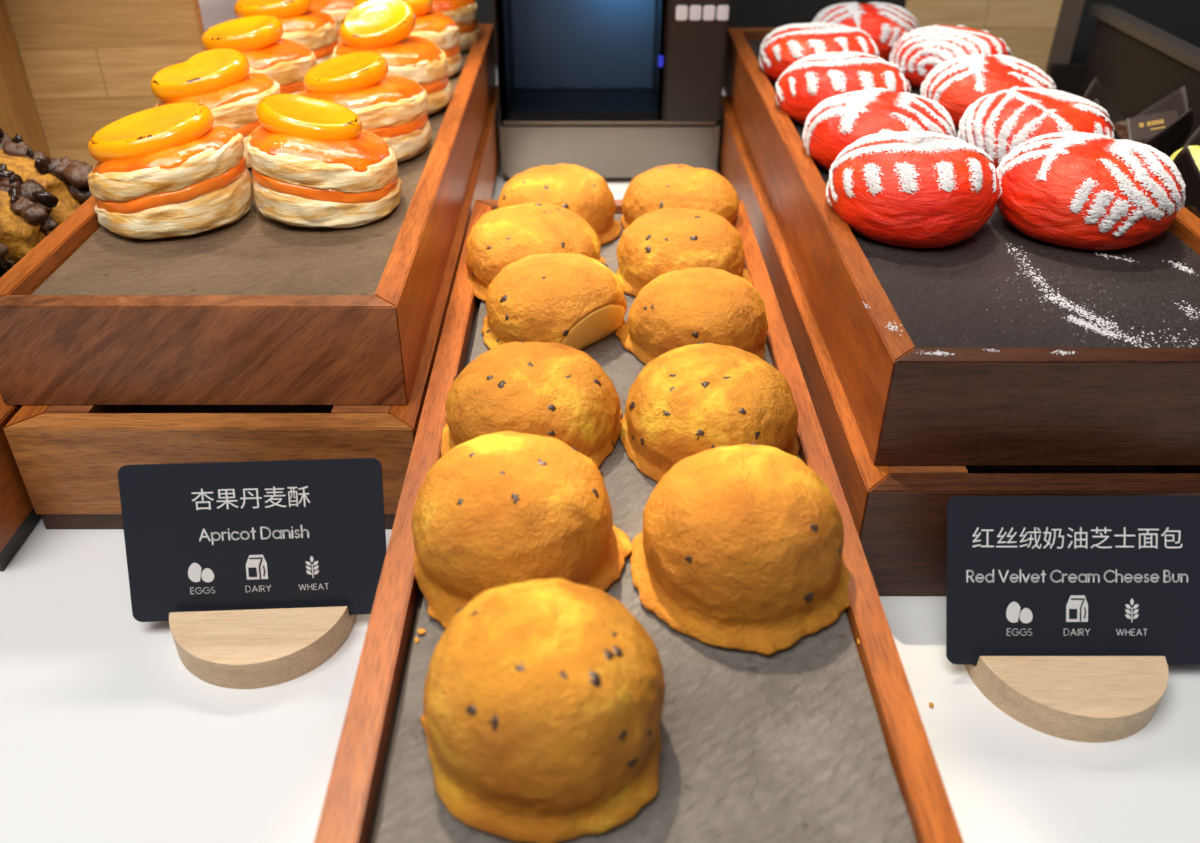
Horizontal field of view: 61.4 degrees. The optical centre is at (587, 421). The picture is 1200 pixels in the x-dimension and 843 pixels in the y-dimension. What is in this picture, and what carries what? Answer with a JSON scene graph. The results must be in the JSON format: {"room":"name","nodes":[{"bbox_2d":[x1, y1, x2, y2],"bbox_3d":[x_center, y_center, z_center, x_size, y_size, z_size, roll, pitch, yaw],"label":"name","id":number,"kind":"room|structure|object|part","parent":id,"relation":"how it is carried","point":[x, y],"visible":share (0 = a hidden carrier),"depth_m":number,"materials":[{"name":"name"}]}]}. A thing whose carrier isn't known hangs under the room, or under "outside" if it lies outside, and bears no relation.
{"room":"food shop","nodes":[
{"label":"food shop","id":0,"kind":"room"},
{"bbox_2d":[0,0,205,166],"bbox_3d":[-0.269,-0.196,0.529,0.113,0.240,0.097,-4,34,-6],"label":"wooden wall panel","id":1,"kind":"object","parent":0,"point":[70,69],"visible":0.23,"depth_m":0.56,"materials":[{"name":"brown wood"}]},
{"bbox_2d":[474,0,1199,67],"bbox_3d":[0.000,-0.653,0.803,3.200,2.500,0.060,0,34,0],"label":"wall","id":2,"kind":"structure","parent":0,"point":[1180,19],"depth_m":0.95,"materials":[{"name":"black"}]},
{"bbox_3d":[0.000,1.013,0.589,3.200,0.040,2.260,0,34,0],"label":"floor","id":3,"kind":"structure","parent":0,"visible":0},
{"bbox_3d":[0.000,0.323,0.815,1.960,0.860,0.920,0,34,0],"label":"cabinet","id":4,"kind":"object","parent":3,"relation":"on","visible":0},
{"bbox_2d":[0,68,1199,842],"bbox_3d":[0.000,-0.041,0.549,2.000,0.040,1.000,0,34,0],"label":"countertop","id":5,"kind":"structure","parent":4,"relation":"on","point":[107,736],"depth_m":0.31,"materials":[{"name":"white"}]},
{"bbox_2d":[0,393,41,571],"bbox_3d":[-0.273,-0.026,0.448,0.122,0.048,0.224,0,34,0],"label":"wooden riser","id":6,"kind":"object","parent":5,"relation":"on","point":[18,517],"visible":0.02,"depth_m":0.37,"materials":[{"name":"brown wood"}]},
{"bbox_3d":[-0.218,-0.030,0.446,0.010,0.040,0.223,0,34,0],"label":"rail","id":7,"kind":"part","parent":6,"relation":"part of","materials":[{"name":"brown wood"}]},
{"bbox_3d":[-0.273,-0.074,0.466,0.120,0.012,0.138,0,34,0],"label":"serving tray","id":8,"kind":"object","parent":6,"relation":"on","visible":0},
{"bbox_2d":[0,243,9,258],"bbox_3d":[-0.280,-0.073,0.424,0.086,0.053,0.036,15,36,21],"label":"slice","id":9,"kind":"object","parent":8,"relation":"on","point":[4,250],"visible":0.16,"depth_m":0.42,"materials":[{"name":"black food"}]},
{"bbox_2d":[0,163,58,277],"bbox_3d":[-0.275,-0.094,0.452,0.089,0.055,0.036,12,35,17],"label":"pastry","id":10,"kind":"object","parent":8,"relation":"on","point":[26,207],"visible":0.84,"depth_m":0.44,"materials":[{"name":"black food"}]},
{"bbox_2d":[0,128,93,231],"bbox_3d":[-0.272,-0.114,0.480,0.091,0.057,0.035,11,35,16],"label":"pastry","id":11,"kind":"object","parent":8,"relation":"on","point":[65,178],"visible":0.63,"depth_m":0.47,"materials":[{"name":"black food"}]},
{"bbox_2d":[198,0,237,30],"bbox_3d":[-0.325,-0.346,0.851,0.100,0.135,0.100,0,34,0],"label":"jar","id":12,"kind":"object","parent":5,"relation":"on","point":[213,12],"visible":0.02,"depth_m":0.81,"materials":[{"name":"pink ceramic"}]},
{"bbox_2d":[3,84,500,528],"bbox_3d":[-0.136,-0.102,0.562,0.147,0.048,0.448,0,34,0],"label":"wooden riser","id":13,"kind":"object","parent":5,"relation":"on","point":[69,459],"visible":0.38,"depth_m":0.37,"materials":[{"name":"brown wood"}]},
{"bbox_3d":[-0.205,-0.105,0.559,0.010,0.040,0.447,0,34,0],"label":"rail","id":14,"kind":"part","parent":13,"relation":"part of","materials":[{"name":"brown wood"}]},
{"bbox_3d":[-0.136,0.016,0.377,0.147,0.040,0.010,0,34,0],"label":"rail","id":15,"kind":"part","parent":13,"relation":"part of","materials":[{"name":"brown wood"}]},
{"bbox_3d":[-0.136,-0.119,0.550,0.126,0.006,0.427,0,34,0],"label":"panel","id":16,"kind":"part","parent":13,"relation":"part of","materials":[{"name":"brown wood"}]},
{"bbox_2d":[0,24,496,404],"bbox_3d":[-0.141,-0.144,0.545,0.150,0.041,0.438,0,34,0],"label":"wooden tray","id":17,"kind":"object","parent":13,"relation":"on","point":[55,349],"visible":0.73,"depth_m":0.37,"materials":[{"name":"brown wood"}]},
{"bbox_3d":[-0.212,-0.144,0.545,0.010,0.041,0.437,0,34,0],"label":"rail","id":18,"kind":"part","parent":17,"relation":"part of","materials":[{"name":"brown wood"}]},
{"bbox_3d":[-0.141,-0.025,0.367,0.149,0.041,0.010,0,34,0],"label":"rail","id":19,"kind":"part","parent":17,"relation":"part of","materials":[{"name":"brown wood"}]},
{"bbox_2d":[30,49,470,294],"bbox_3d":[-0.141,-0.153,0.539,0.130,0.006,0.419,0,34,0],"label":"liner","id":20,"kind":"object","parent":17,"relation":"on","point":[254,254],"visible":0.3,"depth_m":0.40,"materials":[{"name":"paper"}]},
{"bbox_2d":[87,102,253,238],"bbox_3d":[-0.176,-0.108,0.424,0.064,0.046,0.065,-5,34,-8],"label":"pastry","id":21,"kind":"object","parent":20,"relation":"on","point":[163,171],"visible":1,"depth_m":0.41,"materials":[{"name":"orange food"}]},
{"bbox_2d":[151,48,280,168],"bbox_3d":[-0.178,-0.151,0.486,0.063,0.048,0.063,0,34,0],"label":"pastry","id":22,"kind":"object","parent":20,"relation":"on","point":[221,80],"visible":0.5,"depth_m":0.47,"materials":[{"name":"orange food"}]},
{"bbox_2d":[201,15,316,94],"bbox_3d":[-0.179,-0.194,0.551,0.062,0.048,0.063,0,34,0],"label":"pastry","id":23,"kind":"object","parent":20,"relation":"on","point":[287,62],"visible":0.42,"depth_m":0.53,"materials":[{"name":"orange food"}]},
{"bbox_2d":[234,0,338,64],"bbox_3d":[-0.183,-0.235,0.612,0.064,0.049,0.063,0,34,0],"label":"pastry","id":24,"kind":"object","parent":20,"relation":"on","point":[316,30],"visible":0.39,"depth_m":0.59,"materials":[{"name":"orange food"}]},
{"bbox_2d":[246,93,401,227],"bbox_3d":[-0.113,-0.114,0.432,0.062,0.046,0.064,0,34,0],"label":"pastry","id":25,"kind":"object","parent":20,"relation":"on","point":[313,162],"visible":1,"depth_m":0.41,"materials":[{"name":"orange food"}]},
{"bbox_2d":[310,0,353,42],"bbox_3d":[-0.167,-0.269,0.668,0.060,0.044,0.060,0,34,0],"label":"pastry","id":26,"kind":"object","parent":20,"relation":"on","point":[337,9],"visible":0.12,"depth_m":0.64,"materials":[{"name":"orange food"}]},
{"bbox_2d":[298,52,431,162],"bbox_3d":[-0.111,-0.154,0.493,0.065,0.046,0.067,0,34,0],"label":"pastry","id":27,"kind":"object","parent":20,"relation":"on","point":[394,108],"visible":0.65,"depth_m":0.48,"materials":[{"name":"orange food"}]},
{"bbox_2d":[331,0,451,113],"bbox_3d":[-0.108,-0.200,0.552,0.064,0.057,0.063,-4,34,-6],"label":"pastry","id":28,"kind":"object","parent":20,"relation":"on","point":[384,28],"visible":0.58,"depth_m":0.54,"materials":[{"name":"orange food"}]},
{"bbox_2d":[354,0,462,76],"bbox_3d":[-0.110,-0.237,0.616,0.065,0.048,0.063,0,34,0],"label":"pastry","id":29,"kind":"object","parent":20,"relation":"on","point":[431,24],"visible":0.34,"depth_m":0.60,"materials":[{"name":"orange food"}]},
{"bbox_2d":[432,0,478,51],"bbox_3d":[-0.103,-0.271,0.671,0.060,0.044,0.061,0,34,0],"label":"pastry","id":30,"kind":"object","parent":20,"relation":"on","point":[463,12],"visible":0.27,"depth_m":0.66,"materials":[{"name":"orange food"}]},
{"bbox_3d":[-0.071,-0.144,0.545,0.010,0.041,0.437,0,34,0],"label":"rail","id":31,"kind":"part","parent":17,"relation":"part of","materials":[{"name":"brown wood"}]},
{"bbox_3d":[-0.068,-0.105,0.559,0.010,0.040,0.447,0,34,0],"label":"rail","id":32,"kind":"part","parent":13,"relation":"part of","materials":[{"name":"brown wood"}]},
{"bbox_2d":[169,606,355,688],"bbox_3d":[-0.110,0.071,0.334,0.060,0.011,0.034,-2,34,-2],"label":"card stand","id":33,"kind":"object","parent":5,"relation":"on","point":[254,648],"visible":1,"depth_m":0.33,"materials":[{"name":"brown wood"}]},
{"bbox_2d":[118,458,386,621],"bbox_3d":[-0.111,0.040,0.337,0.086,0.050,0.022,-2,34,-3],"label":"name card","id":34,"kind":"object","parent":33,"relation":"on","point":[276,534],"visible":1,"depth_m":0.34,"materials":[{"name":"grey plastic"}]},
{"bbox_2d":[493,0,728,177],"bbox_3d":[0.015,-0.332,0.681,0.148,0.300,0.162,0,34,0],"label":"machine","id":35,"kind":"object","parent":5,"relation":"on","point":[608,88],"visible":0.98,"depth_m":0.66,"materials":[{"name":"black metal"}]},
{"bbox_3d":[-0.004,-0.308,0.605,0.108,0.255,0.004,0,34,0],"label":"glass door","id":36,"kind":"part","parent":35,"relation":"part of","materials":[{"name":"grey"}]},
{"bbox_2d":[658,55,663,66],"bbox_3d":[0.047,-0.233,0.652,0.003,0.007,0.003,0,34,0],"label":"indicator light","id":37,"kind":"object","parent":35,"relation":"attached to","point":[660,57],"depth_m":0.65,"materials":[{"name":"blue plastic"}]},
{"bbox_2d":[314,200,963,842],"bbox_3d":[0.011,0.011,0.392,0.145,0.048,0.404,0,34,0],"label":"wooden tray","id":38,"kind":"object","parent":5,"relation":"on","point":[354,801],"visible":0.27,"depth_m":0.28,"materials":[{"name":"brown wood"}]},
{"bbox_3d":[-0.056,0.008,0.390,0.010,0.040,0.403,0,34,0],"label":"rail","id":39,"kind":"part","parent":38,"relation":"part of","materials":[{"name":"brown wood"}]},
{"bbox_3d":[0.012,0.001,0.385,0.126,0.004,0.384,0,34,0],"label":"panel","id":40,"kind":"part","parent":38,"relation":"part of","materials":[{"name":"brown wood"}]},
{"bbox_3d":[0.011,-0.101,0.554,0.144,0.040,0.010,0,34,0],"label":"rail","id":41,"kind":"part","parent":38,"relation":"part of","materials":[{"name":"brown wood"}]},
{"bbox_2d":[376,214,916,842],"bbox_3d":[0.013,-0.003,0.382,0.123,0.006,0.384,0,34,0],"label":"liner","id":42,"kind":"object","parent":38,"relation":"on","point":[788,745],"visible":0.27,"depth_m":0.25,"materials":[{"name":"grey paper"}]},
{"bbox_2d":[417,628,425,634],"bbox_3d":[-0.047,0.059,0.283,0.003,0.002,0.002,0,34,0],"label":"crumb","id":43,"kind":"object","parent":42,"relation":"on","point":[421,631],"visible":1,"depth_m":0.28,"materials":[{"name":"orange food"}]},
{"bbox_2d":[411,431,632,628],"bbox_3d":[-0.020,0.026,0.300,0.068,0.038,0.065,0,34,0],"label":"bun","id":44,"kind":"object","parent":42,"relation":"on","point":[503,508],"visible":0.95,"depth_m":0.28,"materials":[{"name":"brown food"}]},
{"bbox_2d":[440,341,622,467],"bbox_3d":[-0.021,-0.009,0.358,0.068,0.032,0.067,0,34,0],"label":"bun","id":45,"kind":"object","parent":42,"relation":"on","point":[559,391],"visible":0.84,"depth_m":0.34,"materials":[{"name":"brown food"}]},
{"bbox_2d":[465,202,605,301],"bbox_3d":[-0.025,-0.081,0.465,0.068,0.032,0.071,2,34,2],"label":"bun","id":46,"kind":"object","parent":42,"relation":"on","point":[501,237],"visible":0.68,"depth_m":0.45,"materials":[{"name":"brown food"}]},
{"bbox_2d":[420,578,664,842],"bbox_3d":[-0.012,0.061,0.243,0.061,0.041,0.064,0,34,0],"label":"bun","id":47,"kind":"object","parent":42,"relation":"on","point":[543,700],"visible":1,"depth_m":0.23,"materials":[{"name":"brown food"}]},
{"bbox_2d":[481,253,626,349],"bbox_3d":[-0.014,-0.052,0.422,0.061,0.032,0.063,0,34,0],"label":"bun","id":48,"kind":"object","parent":42,"relation":"on","point":[576,301],"visible":0.94,"depth_m":0.41,"materials":[{"name":"orange food"}]},
{"bbox_2d":[497,163,621,245],"bbox_3d":[-0.014,-0.112,0.512,0.063,0.032,0.060,0,34,0],"label":"bun","id":49,"kind":"object","parent":42,"relation":"on","point":[580,190],"visible":0.59,"depth_m":0.50,"materials":[{"name":"brown food"}]},
{"bbox_2d":[620,164,738,228],"bbox_3d":[0.048,-0.115,0.519,0.061,0.029,0.061,0,34,0],"label":"bun","id":50,"kind":"object","parent":42,"relation":"on","point":[680,185],"visible":0.73,"depth_m":0.50,"materials":[{"name":"brown food"}]},
{"bbox_2d":[616,208,751,296],"bbox_3d":[0.045,-0.080,0.466,0.064,0.031,0.066,0,34,0],"label":"bun","id":51,"kind":"object","parent":42,"relation":"on","point":[659,242],"visible":0.73,"depth_m":0.45,"materials":[{"name":"brown food"}]},
{"bbox_2d":[615,267,767,364],"bbox_3d":[0.046,-0.045,0.413,0.058,0.030,0.060,-17,37,-24],"label":"bun","id":52,"kind":"object","parent":42,"relation":"on","point":[678,308],"visible":0.89,"depth_m":0.40,"materials":[{"name":"brown food"}]},
{"bbox_2d":[619,341,799,482],"bbox_3d":[0.043,-0.006,0.352,0.063,0.033,0.062,0,34,0],"label":"bun","id":53,"kind":"object","parent":42,"relation":"on","point":[688,400],"visible":0.78,"depth_m":0.34,"materials":[{"name":"brown food"}]},
{"bbox_2d":[630,443,850,654],"bbox_3d":[0.046,0.031,0.291,0.067,0.039,0.065,0,34,0],"label":"bun","id":54,"kind":"object","parent":42,"relation":"on","point":[740,547],"visible":1,"depth_m":0.28,"materials":[{"name":"brown food"}]},
{"bbox_3d":[0.079,0.008,0.390,0.009,0.040,0.403,0,34,0],"label":"rail","id":55,"kind":"part","parent":38,"relation":"part of","materials":[{"name":"brown wood"}]},
{"bbox_2d":[717,95,1199,595],"bbox_3d":[0.170,-0.084,0.534,0.156,0.048,0.457,0,34,0],"label":"wooden riser","id":56,"kind":"object","parent":5,"relation":"on","point":[898,512],"visible":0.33,"depth_m":0.35,"materials":[{"name":"brown wood"}]},
{"bbox_3d":[0.097,-0.087,0.532,0.010,0.040,0.456,0,34,0],"label":"rail","id":57,"kind":"part","parent":56,"relation":"part of","materials":[{"name":"brown wood"}]},
{"bbox_2d":[723,28,1199,464],"bbox_3d":[0.175,-0.130,0.524,0.156,0.041,0.463,0,34,0],"label":"wooden tray","id":58,"kind":"object","parent":56,"relation":"on","point":[971,406],"visible":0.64,"depth_m":0.34,"materials":[{"name":"brown wood"}]},
{"bbox_3d":[0.175,-0.255,0.713,0.156,0.041,0.010,0,34,0],"label":"rail","id":59,"kind":"part","parent":58,"relation":"part of","materials":[{"name":"brown wood"}]},
{"bbox_3d":[0.102,-0.130,0.524,0.010,0.041,0.462,0,34,0],"label":"rail","id":60,"kind":"part","parent":58,"relation":"part of","materials":[{"name":"brown wood"}]},
{"bbox_2d":[862,302,1077,355],"bbox_3d":[0.120,-0.026,0.330,0.071,0.001,0.027,18,38,25],"label":"sugar","id":61,"kind":"object","parent":58,"relation":"on","point":[892,326],"visible":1,"depth_m":0.33,"materials":[{"name":"white food"}]},
{"bbox_2d":[747,40,1199,348],"bbox_3d":[0.175,-0.139,0.518,0.137,0.006,0.444,0,34,0],"label":"liner","id":62,"kind":"object","parent":58,"relation":"on","point":[947,296],"visible":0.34,"depth_m":0.38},
{"bbox_2d":[759,22,878,82],"bbox_3d":[0.138,-0.221,0.606,0.070,0.031,0.070,-4,34,-7],"label":"bun","id":63,"kind":"object","parent":62,"relation":"on","point":[785,45],"visible":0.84,"depth_m":0.59,"materials":[{"name":"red food"}]},
{"bbox_2d":[775,51,910,125],"bbox_3d":[0.137,-0.179,0.542,0.072,0.032,0.068,0,34,0],"label":"bun","id":64,"kind":"object","parent":62,"relation":"on","point":[810,80],"visible":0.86,"depth_m":0.53,"materials":[{"name":"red food"}]},
{"bbox_2d":[812,2,919,61],"bbox_3d":[0.180,-0.255,0.657,0.069,0.032,0.069,24,40,31],"label":"bun","id":65,"kind":"object","parent":62,"relation":"on","point":[885,23],"visible":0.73,"depth_m":0.64,"materials":[{"name":"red food"}]},
{"bbox_2d":[802,88,955,170],"bbox_3d":[0.138,-0.137,0.478,0.070,0.033,0.071,0,34,0],"label":"bun","id":66,"kind":"object","parent":62,"relation":"on","point":[838,121],"visible":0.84,"depth_m":0.46,"materials":[{"name":"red food"}]},
{"bbox_2d":[826,130,1001,247],"bbox_3d":[0.135,-0.099,0.418,0.069,0.037,0.069,0,34,0],"label":"bun","id":67,"kind":"object","parent":62,"relation":"on","point":[914,189],"visible":1,"depth_m":0.40,"materials":[{"name":"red food"}]},
{"bbox_2d":[889,24,1011,88],"bbox_3d":[0.215,-0.218,0.602,0.069,0.031,0.069,0,34,0],"label":"bun","id":68,"kind":"object","parent":62,"relation":"on","point":[917,53],"visible":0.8,"depth_m":0.58,"materials":[{"name":"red food"}]},
{"bbox_2d":[920,54,1055,128],"bbox_3d":[0.214,-0.177,0.541,0.069,0.032,0.070,0,34,0],"label":"bun","id":69,"kind":"object","parent":62,"relation":"on","point":[956,83],"visible":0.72,"depth_m":0.52,"materials":[{"name":"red food"}]},
{"bbox_2d":[957,87,1114,168],"bbox_3d":[0.212,-0.137,0.478,0.069,0.034,0.068,9,35,13],"label":"bun","id":70,"kind":"object","parent":62,"relation":"on","point":[997,123],"visible":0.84,"depth_m":0.46,"materials":[{"name":"red food"}]},
{"bbox_2d":[995,131,1185,249],"bbox_3d":[0.206,-0.097,0.416,0.072,0.036,0.073,0,34,0],"label":"bun","id":71,"kind":"object","parent":62,"relation":"on","point":[1080,190],"visible":0.98,"depth_m":0.40,"materials":[{"name":"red food"}]},
{"bbox_2d":[992,246,1199,347],"bbox_3d":[0.181,-0.044,0.368,0.080,0.001,0.102,13,36,19],"label":"sugar","id":72,"kind":"object","parent":62,"relation":"on","point":[1052,298],"visible":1,"depth_m":0.36,"materials":[{"name":"white food"}]},
{"bbox_3d":[0.175,-0.004,0.335,0.156,0.041,0.010,0,34,0],"label":"rail","id":73,"kind":"part","parent":58,"relation":"part of","materials":[{"name":"brown wood"}]},
{"bbox_3d":[0.249,-0.130,0.524,0.010,0.041,0.462,0,34,0],"label":"rail","id":74,"kind":"part","parent":58,"relation":"part of","materials":[{"name":"brown wood"}]},
{"bbox_3d":[0.170,0.037,0.346,0.156,0.040,0.010,0,34,0],"label":"rail","id":75,"kind":"part","parent":56,"relation":"part of","materials":[{"name":"brown wood"}]},
{"bbox_3d":[0.170,-0.101,0.523,0.135,0.006,0.436,0,34,0],"label":"panel","id":76,"kind":"part","parent":56,"relation":"part of","materials":[{"name":"brown wood"}]},
{"bbox_3d":[0.243,-0.087,0.532,0.010,0.040,0.456,0,34,0],"label":"rail","id":77,"kind":"part","parent":56,"relation":"part of","materials":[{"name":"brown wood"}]},
{"bbox_2d":[905,0,1084,73],"bbox_3d":[0.290,-0.317,0.712,0.123,0.240,0.016,0,34,0],"label":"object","id":78,"kind":"object","parent":5,"relation":"on","point":[1039,33],"visible":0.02,"depth_m":0.72,"materials":[{"name":"brown"}]},
{"bbox_2d":[964,656,1168,742],"bbox_3d":[0.153,0.083,0.317,0.060,0.011,0.034,0,34,0],"label":"card stand","id":79,"kind":"object","parent":5,"relation":"on","point":[1089,699],"visible":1,"depth_m":0.31,"materials":[{"name":"beige wood"}]},
{"bbox_2d":[946,496,1199,664],"bbox_3d":[0.158,0.051,0.324,0.086,0.046,0.030,0,34,0],"label":"name card","id":80,"kind":"object","parent":79,"relation":"on","point":[1026,575],"visible":1,"depth_m":0.32,"materials":[{"name":"grey plastic"}]},
{"bbox_2d":[1047,4,1199,149],"bbox_3d":[0.420,-0.149,0.585,0.169,0.100,0.384,0,34,0],"label":"display case","id":81,"kind":"object","parent":5,"relation":"on","point":[1138,64],"visible":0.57,"depth_m":0.67,"materials":[{"name":"black"}]},
{"bbox_3d":[0.305,-0.103,0.568,0.096,0.042,0.320,0,34,0],"label":"shelf","id":82,"kind":"object","parent":5,"relation":"on","visible":0},
{"bbox_2d":[1083,77,1193,156],"bbox_3d":[0.292,-0.150,0.549,0.054,0.058,0.054,13,36,18],"label":"cup","id":83,"kind":"object","parent":82,"relation":"on","point":[1166,124],"visible":0.3,"depth_m":0.53,"materials":[{"name":"black paper"}]},
{"bbox_2d":[1170,126,1199,218],"bbox_3d":[0.303,-0.105,0.481,0.057,0.058,0.055,23,40,30],"label":"cup","id":84,"kind":"object","parent":82,"relation":"on","point":[1186,159],"visible":0.38,"depth_m":0.47,"materials":[{"name":"black paper"}]}
]}

